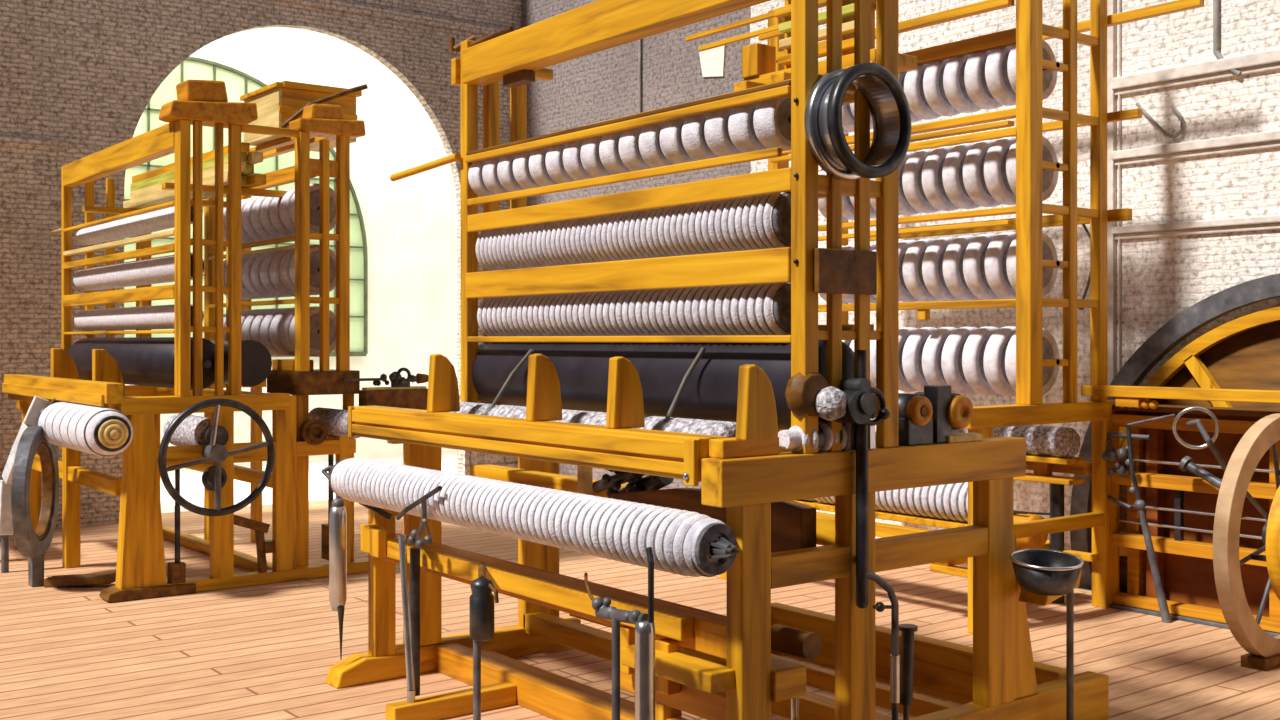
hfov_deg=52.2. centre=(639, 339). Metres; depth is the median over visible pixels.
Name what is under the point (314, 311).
disc
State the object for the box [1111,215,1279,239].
trim
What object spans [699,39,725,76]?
wall lamp
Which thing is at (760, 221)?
roll
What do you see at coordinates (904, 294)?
disc
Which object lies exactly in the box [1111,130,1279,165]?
trim
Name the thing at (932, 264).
disc
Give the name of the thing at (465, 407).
roll
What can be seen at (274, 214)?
disc
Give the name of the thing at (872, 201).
disc
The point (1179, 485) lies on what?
machine
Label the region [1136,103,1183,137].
wall hook
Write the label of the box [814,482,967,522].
roll
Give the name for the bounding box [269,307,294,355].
disc
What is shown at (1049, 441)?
roll
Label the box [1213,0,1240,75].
pipe
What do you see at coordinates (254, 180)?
wooden lath
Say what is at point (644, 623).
metal stand
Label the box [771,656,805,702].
beam
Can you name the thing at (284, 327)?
disc
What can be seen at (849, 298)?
disc
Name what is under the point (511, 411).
roll
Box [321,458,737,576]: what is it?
roll
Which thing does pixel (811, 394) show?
knobs
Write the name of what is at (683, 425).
roll
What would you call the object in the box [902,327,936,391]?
disc
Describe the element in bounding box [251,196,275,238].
disc
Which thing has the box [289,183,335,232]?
disc
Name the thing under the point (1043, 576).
metal bowl
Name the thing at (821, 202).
disc
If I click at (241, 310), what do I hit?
disc
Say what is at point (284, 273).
disc
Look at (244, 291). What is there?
disc
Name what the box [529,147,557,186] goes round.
disc
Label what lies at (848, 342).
disc
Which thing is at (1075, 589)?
trim
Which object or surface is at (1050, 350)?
disc
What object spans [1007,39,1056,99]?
disc
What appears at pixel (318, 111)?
wooden block
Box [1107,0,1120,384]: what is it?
trim
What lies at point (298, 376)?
rack
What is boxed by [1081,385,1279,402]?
board
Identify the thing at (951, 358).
disc
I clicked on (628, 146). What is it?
spool
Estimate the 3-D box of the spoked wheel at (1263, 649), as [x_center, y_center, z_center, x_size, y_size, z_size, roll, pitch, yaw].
[2.648,0.800,5.272,1.000,1.000,0.220,0,0,-38]
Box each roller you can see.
[67,337,271,389]
[472,340,870,429]
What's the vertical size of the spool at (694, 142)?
0.164 m
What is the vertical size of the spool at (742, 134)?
0.164 m
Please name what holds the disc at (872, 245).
attached to the rack at (1029, 32)
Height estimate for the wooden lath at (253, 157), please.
0.052 m
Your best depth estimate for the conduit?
9.97 m
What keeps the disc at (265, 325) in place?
on the rack at (298, 376)
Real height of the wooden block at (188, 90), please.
0.123 m
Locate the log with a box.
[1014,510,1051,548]
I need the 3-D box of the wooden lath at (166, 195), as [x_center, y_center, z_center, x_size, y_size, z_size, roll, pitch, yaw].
[-2.745,-0.868,7.722,0.065,0.052,1.864,0,0,-38]
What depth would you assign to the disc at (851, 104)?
6.94 m
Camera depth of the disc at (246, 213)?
7.74 m
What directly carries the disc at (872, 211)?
attached to the rack at (1029, 32)
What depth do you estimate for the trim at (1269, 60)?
6.42 m
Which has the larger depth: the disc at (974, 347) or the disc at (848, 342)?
the disc at (848, 342)
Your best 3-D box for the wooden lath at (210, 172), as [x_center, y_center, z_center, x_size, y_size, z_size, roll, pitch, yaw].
[-2.690,-0.926,7.684,0.065,0.052,1.832,0,0,-38]
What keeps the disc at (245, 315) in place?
on the rack at (298, 376)
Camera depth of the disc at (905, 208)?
6.73 m
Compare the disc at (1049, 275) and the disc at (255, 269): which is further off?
the disc at (255, 269)
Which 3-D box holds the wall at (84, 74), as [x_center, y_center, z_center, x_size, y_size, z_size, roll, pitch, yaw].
[-4.076,-1.300,9.047,7.620,5.200,0.100,0,0,-38]
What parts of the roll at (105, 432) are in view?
cord, cord, cord, cord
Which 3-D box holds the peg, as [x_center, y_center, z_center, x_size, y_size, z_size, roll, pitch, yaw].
[0.437,1.137,3.685,0.028,0.327,0.028,0,0,-38]
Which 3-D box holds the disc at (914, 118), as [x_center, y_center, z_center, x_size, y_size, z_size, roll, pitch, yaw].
[1.404,-1.286,6.807,0.304,0.304,0.084,0,0,-37]
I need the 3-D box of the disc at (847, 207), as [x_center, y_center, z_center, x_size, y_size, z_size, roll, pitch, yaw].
[1.173,-0.816,7.106,0.326,0.326,0.085,0,0,-37]
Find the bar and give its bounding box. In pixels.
[282,84,367,126]
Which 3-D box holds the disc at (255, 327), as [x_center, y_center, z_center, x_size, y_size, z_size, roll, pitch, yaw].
[-2.153,-0.047,7.720,0.280,0.280,0.109,0,0,-38]
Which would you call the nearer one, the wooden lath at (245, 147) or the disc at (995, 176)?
the disc at (995, 176)
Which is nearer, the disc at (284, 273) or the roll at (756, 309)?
the roll at (756, 309)
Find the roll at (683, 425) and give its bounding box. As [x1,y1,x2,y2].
[637,416,735,437]
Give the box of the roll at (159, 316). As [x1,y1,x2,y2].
[74,303,203,330]
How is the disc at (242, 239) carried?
attached to the rack at (298, 376)
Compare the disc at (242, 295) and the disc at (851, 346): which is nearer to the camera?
the disc at (851, 346)
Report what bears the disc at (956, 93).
attached to the rack at (1029, 32)
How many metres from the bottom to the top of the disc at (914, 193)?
0.326 m
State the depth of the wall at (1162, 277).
6.75 m
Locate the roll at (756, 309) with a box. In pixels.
[477,283,790,335]
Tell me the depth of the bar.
7.35 m
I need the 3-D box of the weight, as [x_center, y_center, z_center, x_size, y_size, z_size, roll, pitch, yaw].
[-1.143,0.860,4.943,0.066,0.692,0.067,0,0,2]
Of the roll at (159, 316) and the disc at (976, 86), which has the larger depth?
the roll at (159, 316)
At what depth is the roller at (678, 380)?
4.02 m
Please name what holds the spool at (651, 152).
attached to the warping loom at (709, 665)
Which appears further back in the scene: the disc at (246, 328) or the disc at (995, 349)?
the disc at (246, 328)
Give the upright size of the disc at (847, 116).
0.304 m
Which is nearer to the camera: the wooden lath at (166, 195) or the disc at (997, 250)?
the disc at (997, 250)
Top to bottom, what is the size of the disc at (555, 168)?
0.164 m
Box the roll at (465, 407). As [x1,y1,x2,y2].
[454,402,496,414]
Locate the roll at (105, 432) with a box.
[38,402,132,456]
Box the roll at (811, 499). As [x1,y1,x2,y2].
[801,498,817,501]
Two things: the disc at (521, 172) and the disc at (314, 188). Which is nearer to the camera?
the disc at (521, 172)
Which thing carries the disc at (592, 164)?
attached to the warping loom at (709, 665)
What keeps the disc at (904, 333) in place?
attached to the rack at (1029, 32)
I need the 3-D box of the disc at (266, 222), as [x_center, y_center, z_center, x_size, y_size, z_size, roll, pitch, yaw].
[-2.066,-0.730,7.608,0.280,0.280,0.108,0,0,-38]
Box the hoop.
[804,63,911,180]
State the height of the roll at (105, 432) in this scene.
0.234 m
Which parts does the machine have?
rail, rod, rail, rod, rail, rod, rail, panel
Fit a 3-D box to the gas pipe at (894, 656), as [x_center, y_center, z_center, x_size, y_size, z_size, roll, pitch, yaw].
[0.657,0.961,3.573,0.125,0.678,0.028,0,0,-24]
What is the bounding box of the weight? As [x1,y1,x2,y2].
[329,495,346,659]
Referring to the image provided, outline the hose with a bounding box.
[1078,224,1089,309]
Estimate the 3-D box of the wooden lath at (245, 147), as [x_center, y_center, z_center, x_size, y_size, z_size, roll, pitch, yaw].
[-2.714,-1.042,7.797,0.065,0.052,1.884,0,0,-38]
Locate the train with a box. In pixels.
[342,367,428,386]
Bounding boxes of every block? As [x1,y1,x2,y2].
[44,572,115,587]
[176,79,227,101]
[302,104,343,119]
[874,385,981,445]
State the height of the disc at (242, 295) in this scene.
0.280 m
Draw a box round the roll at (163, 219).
[76,206,192,245]
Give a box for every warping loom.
[2,100,367,602]
[325,0,1108,719]
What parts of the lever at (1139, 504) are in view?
rod, rod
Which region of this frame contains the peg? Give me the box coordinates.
[791,697,798,719]
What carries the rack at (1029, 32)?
on the floor
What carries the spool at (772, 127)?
attached to the warping loom at (709, 665)
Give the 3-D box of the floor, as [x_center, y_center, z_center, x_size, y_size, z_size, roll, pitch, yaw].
[-1.617,1.350,8.547,11.100,0.100,18.500,0,0,-38]
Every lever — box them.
[0,396,48,572]
[1126,414,1175,622]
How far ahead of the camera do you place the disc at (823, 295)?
7.16 m
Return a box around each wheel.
[11,426,58,586]
[1213,413,1279,670]
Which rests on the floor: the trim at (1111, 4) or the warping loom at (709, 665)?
the warping loom at (709, 665)
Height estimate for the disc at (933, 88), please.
0.304 m
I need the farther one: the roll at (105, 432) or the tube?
the roll at (105, 432)
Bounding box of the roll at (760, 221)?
[476,191,790,270]
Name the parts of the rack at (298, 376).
post, leg, post, shelf rail, shelf rail, shelf rail, leg, shelf rail, post, leg, post, post, leg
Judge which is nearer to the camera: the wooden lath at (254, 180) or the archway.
the wooden lath at (254, 180)
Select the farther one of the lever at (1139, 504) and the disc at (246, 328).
the disc at (246, 328)
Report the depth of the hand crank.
5.78 m
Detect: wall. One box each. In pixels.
[0,0,520,527]
[521,0,1279,564]
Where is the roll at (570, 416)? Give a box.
[556,409,646,428]
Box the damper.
[470,562,498,719]
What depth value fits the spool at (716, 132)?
3.77 m
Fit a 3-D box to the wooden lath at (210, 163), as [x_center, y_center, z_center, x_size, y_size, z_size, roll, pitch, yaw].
[-2.704,-0.984,7.734,0.065,0.052,1.856,0,0,-38]
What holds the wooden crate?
on the rack at (298, 376)
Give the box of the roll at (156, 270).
[73,252,204,290]
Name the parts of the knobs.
knob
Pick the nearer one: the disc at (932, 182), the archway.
the disc at (932, 182)
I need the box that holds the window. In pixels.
[124,56,367,356]
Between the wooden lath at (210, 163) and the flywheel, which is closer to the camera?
the flywheel
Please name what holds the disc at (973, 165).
attached to the rack at (1029, 32)
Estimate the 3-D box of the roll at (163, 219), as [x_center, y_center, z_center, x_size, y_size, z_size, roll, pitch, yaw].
[-2.968,-0.668,7.663,0.112,0.112,2.264,0,0,-38]
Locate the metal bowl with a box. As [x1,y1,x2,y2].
[1009,549,1083,719]
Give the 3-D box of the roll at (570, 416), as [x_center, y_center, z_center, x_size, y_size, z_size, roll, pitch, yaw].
[-0.129,0.295,4.122,0.136,0.136,0.440,0,0,-38]
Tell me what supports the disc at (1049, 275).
attached to the rack at (1029, 32)
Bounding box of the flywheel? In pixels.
[1070,273,1279,592]
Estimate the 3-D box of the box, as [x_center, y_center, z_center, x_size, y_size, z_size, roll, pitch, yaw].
[0.618,-1.064,4.341,0.210,0.400,0.604,0,0,-38]
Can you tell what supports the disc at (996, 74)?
attached to the rack at (1029, 32)
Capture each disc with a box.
[224,208,225,240]
[224,256,251,299]
[224,260,245,299]
[224,310,241,339]
[225,199,248,243]
[241,197,257,241]
[241,255,262,298]
[241,309,259,339]
[242,196,267,240]
[242,254,271,297]
[242,309,267,339]
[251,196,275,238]
[251,253,279,297]
[251,308,279,355]
[260,190,286,237]
[260,251,291,296]
[260,308,287,355]
[269,188,294,235]
[269,250,294,296]
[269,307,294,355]
[279,188,294,233]
[279,249,294,293]
[279,309,294,353]
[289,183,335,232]
[289,245,335,294]
[289,306,335,356]
[468,160,493,196]
[482,157,508,194]
[497,154,524,191]
[513,150,540,188]
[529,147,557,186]
[545,143,574,183]
[563,139,592,180]
[580,135,611,177]
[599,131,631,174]
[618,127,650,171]
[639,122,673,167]
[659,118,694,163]
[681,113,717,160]
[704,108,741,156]
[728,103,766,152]
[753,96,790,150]
[818,169,848,220]
[819,246,846,303]
[842,104,853,131]
[842,196,853,219]
[842,244,853,303]
[842,340,851,345]
[849,196,875,218]
[849,328,875,387]
[850,103,872,128]
[870,178,901,214]
[870,243,875,302]
[870,340,875,385]
[899,71,921,122]
[899,152,920,214]
[899,240,918,301]
[899,327,917,391]
[902,149,939,212]
[902,238,937,301]
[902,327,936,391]
[904,63,940,119]
[922,146,959,210]
[922,237,957,300]
[922,327,957,392]
[923,59,961,115]
[941,327,977,393]
[942,143,979,208]
[943,54,980,112]
[943,235,978,299]
[962,326,998,394]
[963,140,1000,206]
[963,234,999,299]
[964,50,1002,109]
[983,326,1015,395]
[984,137,1015,204]
[984,232,1015,298]
[985,45,1015,105]
[1005,327,1059,394]
[1006,136,1058,200]
[1006,232,1057,296]
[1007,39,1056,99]
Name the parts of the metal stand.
cord, rod, hook rod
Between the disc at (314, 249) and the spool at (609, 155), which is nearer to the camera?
the spool at (609, 155)
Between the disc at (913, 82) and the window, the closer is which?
the disc at (913, 82)
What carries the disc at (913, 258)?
attached to the rack at (1029, 32)
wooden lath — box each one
[123,173,227,208]
[130,152,246,191]
[130,162,245,199]
[132,142,249,182]
[140,175,247,208]
[160,174,265,209]
[241,164,253,174]
[246,151,262,163]
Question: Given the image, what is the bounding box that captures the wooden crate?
[240,81,361,151]
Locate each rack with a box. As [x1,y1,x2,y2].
[204,118,427,566]
[720,0,1203,632]
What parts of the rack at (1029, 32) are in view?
leg, post, post, shelf rail, shelf rail, shelf rail, shelf rail, shelf rail, shelf rail, shelf rail, leg, post, iron post, rail, post, post, leg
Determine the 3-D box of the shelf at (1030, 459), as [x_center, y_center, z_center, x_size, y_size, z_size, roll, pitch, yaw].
[1.822,0.587,6.700,0.160,0.027,0.950,0,0,-38]
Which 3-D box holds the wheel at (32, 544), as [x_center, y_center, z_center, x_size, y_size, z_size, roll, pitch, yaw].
[-3.195,0.877,6.910,0.094,0.845,0.691,0,0,-12]
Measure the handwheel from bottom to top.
0.602 m
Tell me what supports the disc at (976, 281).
attached to the rack at (1029, 32)
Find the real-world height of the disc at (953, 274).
0.324 m
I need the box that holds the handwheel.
[158,398,274,515]
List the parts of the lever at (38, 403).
foot rod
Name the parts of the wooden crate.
panel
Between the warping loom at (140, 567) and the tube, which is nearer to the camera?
the tube
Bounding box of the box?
[742,0,916,83]
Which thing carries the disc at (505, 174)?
attached to the warping loom at (709, 665)
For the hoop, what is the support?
hanging from the warping loom at (709, 665)
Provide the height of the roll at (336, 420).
0.150 m
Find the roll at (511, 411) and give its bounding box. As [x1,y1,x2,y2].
[487,405,525,418]
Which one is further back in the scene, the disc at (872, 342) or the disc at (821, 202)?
the disc at (821, 202)
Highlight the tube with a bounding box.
[899,624,917,719]
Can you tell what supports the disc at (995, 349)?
attached to the rack at (1029, 32)
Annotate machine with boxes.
[1101,397,1279,636]
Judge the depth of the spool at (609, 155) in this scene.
4.18 m
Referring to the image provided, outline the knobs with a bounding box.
[778,372,890,451]
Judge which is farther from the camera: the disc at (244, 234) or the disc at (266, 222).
the disc at (244, 234)
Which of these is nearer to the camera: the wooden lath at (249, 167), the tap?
the tap
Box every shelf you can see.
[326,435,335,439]
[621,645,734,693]
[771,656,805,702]
[1026,455,1085,464]
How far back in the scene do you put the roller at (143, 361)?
7.05 m
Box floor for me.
[0,454,1279,719]
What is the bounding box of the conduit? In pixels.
[638,39,641,112]
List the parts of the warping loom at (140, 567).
leg, post, leg, rail, post, post, cross rail, cross rail, cross rail, cross rail, cross rail, post, leg, bearer post, leg, thin rod, thin rod, post, post, rail, floor rail, post, leg, bearer post, rail, post, floor sill, leg, rail, thin rod, leg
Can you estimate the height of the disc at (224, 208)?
0.281 m
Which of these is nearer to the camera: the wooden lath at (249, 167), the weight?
the weight
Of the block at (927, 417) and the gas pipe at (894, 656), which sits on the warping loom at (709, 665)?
the block at (927, 417)
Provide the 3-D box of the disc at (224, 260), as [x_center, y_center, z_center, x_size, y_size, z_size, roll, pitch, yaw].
[-2.500,-0.390,8.169,0.280,0.280,0.109,0,0,-37]
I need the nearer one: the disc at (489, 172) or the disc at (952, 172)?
the disc at (489, 172)
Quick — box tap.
[873,602,893,611]
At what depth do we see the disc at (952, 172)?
6.42 m
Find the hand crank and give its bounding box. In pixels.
[1173,406,1226,471]
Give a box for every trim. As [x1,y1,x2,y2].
[0,0,514,149]
[1074,588,1091,593]
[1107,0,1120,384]
[1111,49,1279,95]
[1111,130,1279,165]
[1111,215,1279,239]
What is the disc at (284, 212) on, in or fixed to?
on the rack at (298, 376)
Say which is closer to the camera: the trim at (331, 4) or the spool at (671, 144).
the spool at (671, 144)
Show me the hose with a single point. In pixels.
(1083, 225)
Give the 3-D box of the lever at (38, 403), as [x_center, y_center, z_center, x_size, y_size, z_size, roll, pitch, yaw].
[-3.438,0.804,7.254,0.350,0.992,0.128,0,0,27]
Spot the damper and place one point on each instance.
(481, 598)
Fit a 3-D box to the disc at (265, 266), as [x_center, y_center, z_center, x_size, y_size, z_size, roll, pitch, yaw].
[-2.066,-0.390,7.608,0.280,0.280,0.108,0,0,-39]
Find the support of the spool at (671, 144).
attached to the warping loom at (709, 665)
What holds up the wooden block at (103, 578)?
on the floor
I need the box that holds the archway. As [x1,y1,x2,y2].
[125,27,456,471]
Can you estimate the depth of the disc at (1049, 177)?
6.21 m
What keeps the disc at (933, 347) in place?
attached to the rack at (1029, 32)
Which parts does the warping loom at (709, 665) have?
leg, rod, rod, tension lever, leg, cross sill, post, clamp handle, floor sill, post, moulding, moulding, post, floor rail, leg, floor rail, cross rail, cross rail, cross rail, cross rail, cross rail, cross rail, short leg, cross rail, short rail, rail, floor rail, cross sill, leg, floor rail, post, post, rail, rail, rail, leg, rod, post, rail, post, floor rail, leg, floor sill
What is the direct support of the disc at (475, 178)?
attached to the warping loom at (709, 665)
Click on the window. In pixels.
(238, 83)
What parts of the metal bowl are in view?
stem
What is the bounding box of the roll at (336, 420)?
[309,407,359,437]
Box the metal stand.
[584,547,654,719]
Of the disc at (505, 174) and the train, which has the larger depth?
the train
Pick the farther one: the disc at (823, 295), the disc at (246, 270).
the disc at (246, 270)
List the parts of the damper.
rod, handle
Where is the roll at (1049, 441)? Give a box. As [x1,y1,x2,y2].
[951,425,1080,457]
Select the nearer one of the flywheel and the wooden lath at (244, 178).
the flywheel
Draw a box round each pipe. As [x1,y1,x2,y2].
[866,571,899,719]
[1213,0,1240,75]
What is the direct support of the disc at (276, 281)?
on the rack at (298, 376)
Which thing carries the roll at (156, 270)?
on the warping loom at (140, 567)

